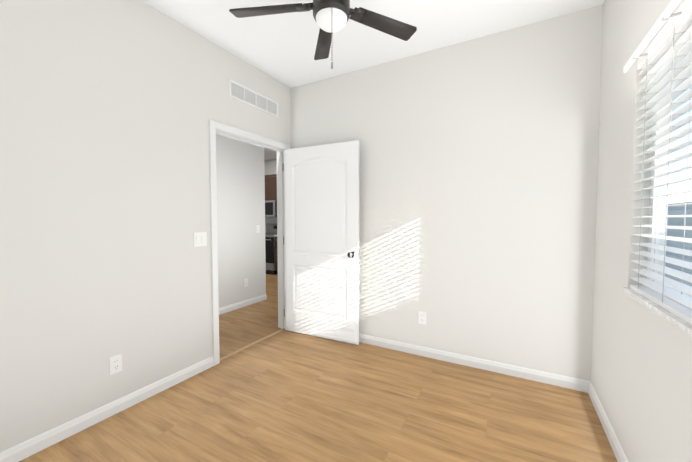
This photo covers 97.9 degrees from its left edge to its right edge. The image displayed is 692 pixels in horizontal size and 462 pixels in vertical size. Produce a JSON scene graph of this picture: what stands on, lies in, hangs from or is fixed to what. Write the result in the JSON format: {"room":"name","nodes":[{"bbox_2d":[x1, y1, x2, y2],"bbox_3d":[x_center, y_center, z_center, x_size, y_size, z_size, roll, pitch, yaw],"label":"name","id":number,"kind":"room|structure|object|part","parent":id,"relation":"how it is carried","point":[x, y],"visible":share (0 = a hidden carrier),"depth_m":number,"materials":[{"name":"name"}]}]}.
{"room":"empty bedroom","nodes":[
{"label":"empty bedroom","id":0,"kind":"room"},
{"bbox_2d":[0,0,290,451],"bbox_3d":[-0.732,-0.248,3.428,0.120,2.755,6.440,1,3,29],"label":"wall","id":1,"kind":"structure","parent":0,"point":[109,109],"depth_m":1.88,"materials":[{"name":"white paint"}]},
{"bbox_2d":[0,356,213,461],"bbox_3d":[-1.663,1.159,1.672,0.014,0.085,2.128,1,3,29],"label":"baseboard","id":2,"kind":"structure","parent":1,"relation":"attached to","point":[32,446],"depth_m":1.87,"materials":[{"name":"white paint"}]},
{"bbox_2d":[109,353,121,374],"bbox_3d":[-1.498,0.868,1.961,0.008,0.115,0.070,1,3,29],"label":"electrical outlet","id":3,"kind":"object","parent":1,"relation":"attached to","point":[115,363],"visible":1,"depth_m":1.96,"materials":[{"name":"white plastic"}]},
{"bbox_2d":[193,232,206,246],"bbox_3d":[-1.194,0.068,2.473,0.011,0.115,0.116,1,3,29],"label":"light switch","id":4,"kind":"object","parent":1,"relation":"attached to","point":[200,238],"visible":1,"depth_m":2.47,"materials":[{"name":"white plastic"}]},
{"bbox_2d":[209,120,289,365],"bbox_3d":[-0.953,0.097,3.044,0.160,2.097,1.034,1,3,29],"label":"door frame","id":5,"kind":"structure","parent":1,"relation":"attached to","point":[214,126],"depth_m":2.71,"materials":[{"name":"white paint"}]},
{"bbox_3d":[-1.014,0.095,3.078,0.020,2.097,1.034,1,3,29],"label":"hall door trim","id":6,"kind":"part","parent":5,"relation":"part of","materials":[{"name":"white wood"}]},
{"bbox_2d":[283,140,358,344],"bbox_3d":[-0.273,0.119,3.199,0.912,2.020,0.169,1,3,29],"label":"door","id":7,"kind":"structure","parent":5,"relation":"attached to","point":[321,229],"depth_m":3.15,"materials":[{"name":"white paint"}]},
{"bbox_2d":[229,79,277,116],"bbox_3d":[-0.888,-1.293,2.972,0.008,0.150,0.635,1,3,29],"label":"air vent","id":8,"kind":"object","parent":1,"relation":"in","point":[242,93],"visible":1,"depth_m":2.93,"materials":[{"name":"white plastic"}]},
{"bbox_2d":[216,134,265,307],"bbox_3d":[-2.304,-0.229,2.947,0.120,2.755,4.070,1,3,29],"label":"wall","id":9,"kind":"structure","parent":0,"point":[240,171],"depth_m":4.25,"materials":[{"name":"white paint"}]},
{"bbox_2d":[219,294,266,314],"bbox_3d":[-2.245,1.106,2.968,0.014,0.085,4.070,1,3,29],"label":"baseboard","id":10,"kind":"structure","parent":9,"relation":"attached to","point":[232,307],"depth_m":4.31,"materials":[{"name":"white paint"}]},
{"bbox_2d":[244,278,247,286],"bbox_3d":[-1.456,0.751,4.380,0.008,0.115,0.070,1,3,29],"label":"outlet","id":11,"kind":"object","parent":9,"relation":"attached to","point":[245,282],"visible":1,"depth_m":4.38,"materials":[{"name":"white plastic"}]},
{"bbox_2d":[256,225,259,232],"bbox_3d":[-1.334,-0.032,4.566,0.011,0.115,0.070,1,3,29],"label":"light switch","id":12,"kind":"object","parent":9,"relation":"attached to","point":[257,228],"visible":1,"depth_m":4.56,"materials":[{"name":"white plastic"}]},
{"bbox_2d":[264,159,276,228],"bbox_3d":[-1.031,-0.401,7.208,4.320,2.755,0.120,1,3,29],"label":"wall","id":13,"kind":"structure","parent":0,"point":[271,167],"depth_m":7.57,"materials":[{"name":"white paint"}]},
{"bbox_2d":[265,174,272,200],"bbox_3d":[-1.867,-1.037,7.371,0.433,0.606,0.350,1,3,29],"label":"upper cabinet","id":14,"kind":"object","parent":13,"relation":"attached to","point":[270,187],"depth_m":7.15,"materials":[{"name":"brown wood"}]},
{"bbox_2d":[265,200,276,217],"bbox_3d":[-1.748,-0.526,7.272,0.756,0.400,0.442,1,3,29],"label":"microwave","id":15,"kind":"object","parent":14,"relation":"attached to","point":[271,209],"visible":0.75,"depth_m":7.08,"materials":[{"name":"silver metal"}]},
{"bbox_2d":[273,174,276,199],"bbox_3d":[-1.584,-1.031,7.214,0.433,0.606,0.350,1,3,29],"label":"upper cabinet","id":16,"kind":"object","parent":13,"relation":"attached to","point":[274,175],"depth_m":7.06,"materials":[{"name":"brown wood"}]},
{"bbox_2d":[19,274,616,461],"bbox_3d":[-1.275,1.148,3.730,7.092,0.060,6.700,1,3,29],"label":"floor","id":17,"kind":"structure","parent":0,"point":[286,396],"depth_m":1.96,"materials":[{"name":"wood"}]},
{"bbox_2d":[220,328,284,360],"bbox_3d":[-0.934,1.141,3.076,0.040,0.006,0.908,1,3,29],"label":"transition strip","id":18,"kind":"object","parent":17,"relation":"on","point":[247,346],"visible":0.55,"depth_m":3.03,"materials":[{"name":"brown wood"}]},
{"bbox_2d":[265,223,276,274],"bbox_3d":[-1.813,0.403,7.192,0.756,1.150,0.696,1,3,29],"label":"range","id":19,"kind":"object","parent":17,"relation":"on","point":[271,231],"visible":0.29,"depth_m":6.83,"materials":[{"name":"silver metal"}]},
{"bbox_2d":[265,229,277,274],"bbox_3d":[-1.793,0.467,7.231,2.560,1.020,0.628,1,3,29],"label":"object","id":20,"kind":"structure","parent":17,"relation":"on","point":[276,265],"depth_m":6.76,"materials":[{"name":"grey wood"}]},
{"bbox_2d":[141,0,604,159],"bbox_3d":[-1.275,-1.695,3.615,7.092,0.120,6.700,1,3,29],"label":"ceiling","id":21,"kind":"structure","parent":0,"point":[281,47],"depth_m":2.36,"materials":[{"name":"white paint"}]},
{"bbox_2d":[229,0,416,68],"bbox_3d":[-0.086,-1.184,1.550,1.069,0.735,1.036,1,3,29],"label":"ceiling fan","id":22,"kind":"object","parent":21,"relation":"hanging from","point":[331,17],"visible":1,"depth_m":1.63,"materials":[{"name":"black"}]},
{"bbox_3d":[-0.077,-1.092,1.587,0.166,0.053,0.166,1,3,29],"label":"globe","id":23,"kind":"part","parent":22,"relation":"part of","materials":[{"name":"white glass"}]},
{"bbox_3d":[-0.070,-0.963,1.501,0.012,0.298,0.012,1,3,29],"label":"chain","id":24,"kind":"part","parent":22,"relation":"part of","materials":[{"name":"grey metal"}]},
{"bbox_2d":[291,4,602,380],"bbox_3d":[0.662,-0.225,2.837,2.892,2.755,0.120,1,3,29],"label":"wall","id":25,"kind":"structure","parent":0,"point":[478,163],"depth_m":2.51,"materials":[{"name":"white paint"}]},
{"bbox_2d":[418,311,425,324],"bbox_3d":[0.705,0.802,2.781,0.070,0.115,0.008,1,3,29],"label":"electrical outlet","id":26,"kind":"object","parent":25,"relation":"attached to","point":[422,318],"visible":1,"depth_m":2.78,"materials":[{"name":"white plastic"}]},
{"bbox_2d":[359,333,590,392],"bbox_3d":[0.579,1.111,2.860,2.748,0.085,0.014,1,3,29],"label":"baseboard","id":27,"kind":"structure","parent":25,"relation":"attached to","point":[577,384],"depth_m":2.53,"materials":[{"name":"white paint"}]},
{"bbox_2d":[590,0,691,461],"bbox_3d":[1.034,-0.137,0.664,0.130,2.755,3.320,1,3,29],"label":"wall","id":28,"kind":"structure","parent":0,"point":[641,368],"depth_m":1.53,"materials":[{"name":"white paint"}]},
{"bbox_2d":[588,382,628,461],"bbox_3d":[0.997,1.194,0.799,0.014,0.085,3.186,1,3,29],"label":"baseboard","id":29,"kind":"structure","parent":28,"relation":"attached to","point":[617,449],"depth_m":1.76,"materials":[{"name":"white paint"}]},
{"bbox_2d":[623,287,691,335],"bbox_3d":[1.198,0.316,1.060,0.085,0.018,1.060,1,3,29],"label":"window sill","id":30,"kind":"structure","parent":28,"relation":"attached to","point":[682,324],"depth_m":1.15,"materials":[{"name":"wood"}]},
{"bbox_2d":[646,88,691,309],"bbox_3d":[1.258,-0.248,1.004,0.050,1.150,1.040,1,3,29],"label":"window","id":31,"kind":"structure","parent":28,"relation":"in","point":[661,200],"depth_m":1.42,"materials":[{"name":"white glass"}]},
{"bbox_2d":[630,0,691,324],"bbox_3d":[1.202,-0.258,1.035,0.058,1.129,1.028,1,3,29],"label":"window blinds","id":32,"kind":"object","parent":31,"relation":"attached to","point":[665,64],"visible":1,"depth_m":1.21,"materials":[{"name":"white plastic"}]},
{"bbox_2d":[623,0,681,72],"bbox_3d":[1.156,-0.790,1.039,0.048,0.030,1.064,1,3,29],"label":"valance","id":33,"kind":"object","parent":32,"relation":"attached to","point":[666,14],"visible":1,"depth_m":1.20,"materials":[{"name":"white plastic"}]},
{"bbox_3d":[17.048,1.583,1.510,27.108,0.150,60.000,1,3,29],"label":"ground","id":34,"kind":"structure","parent":0,"visible":0},
{"bbox_2d":[665,202,691,286],"bbox_3d":[6.591,0.078,6.123,0.370,2.486,42.000,1,3,29],"label":"wall","id":35,"kind":"structure","parent":34,"relation":"on","point":[673,210],"depth_m":5.49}
]}

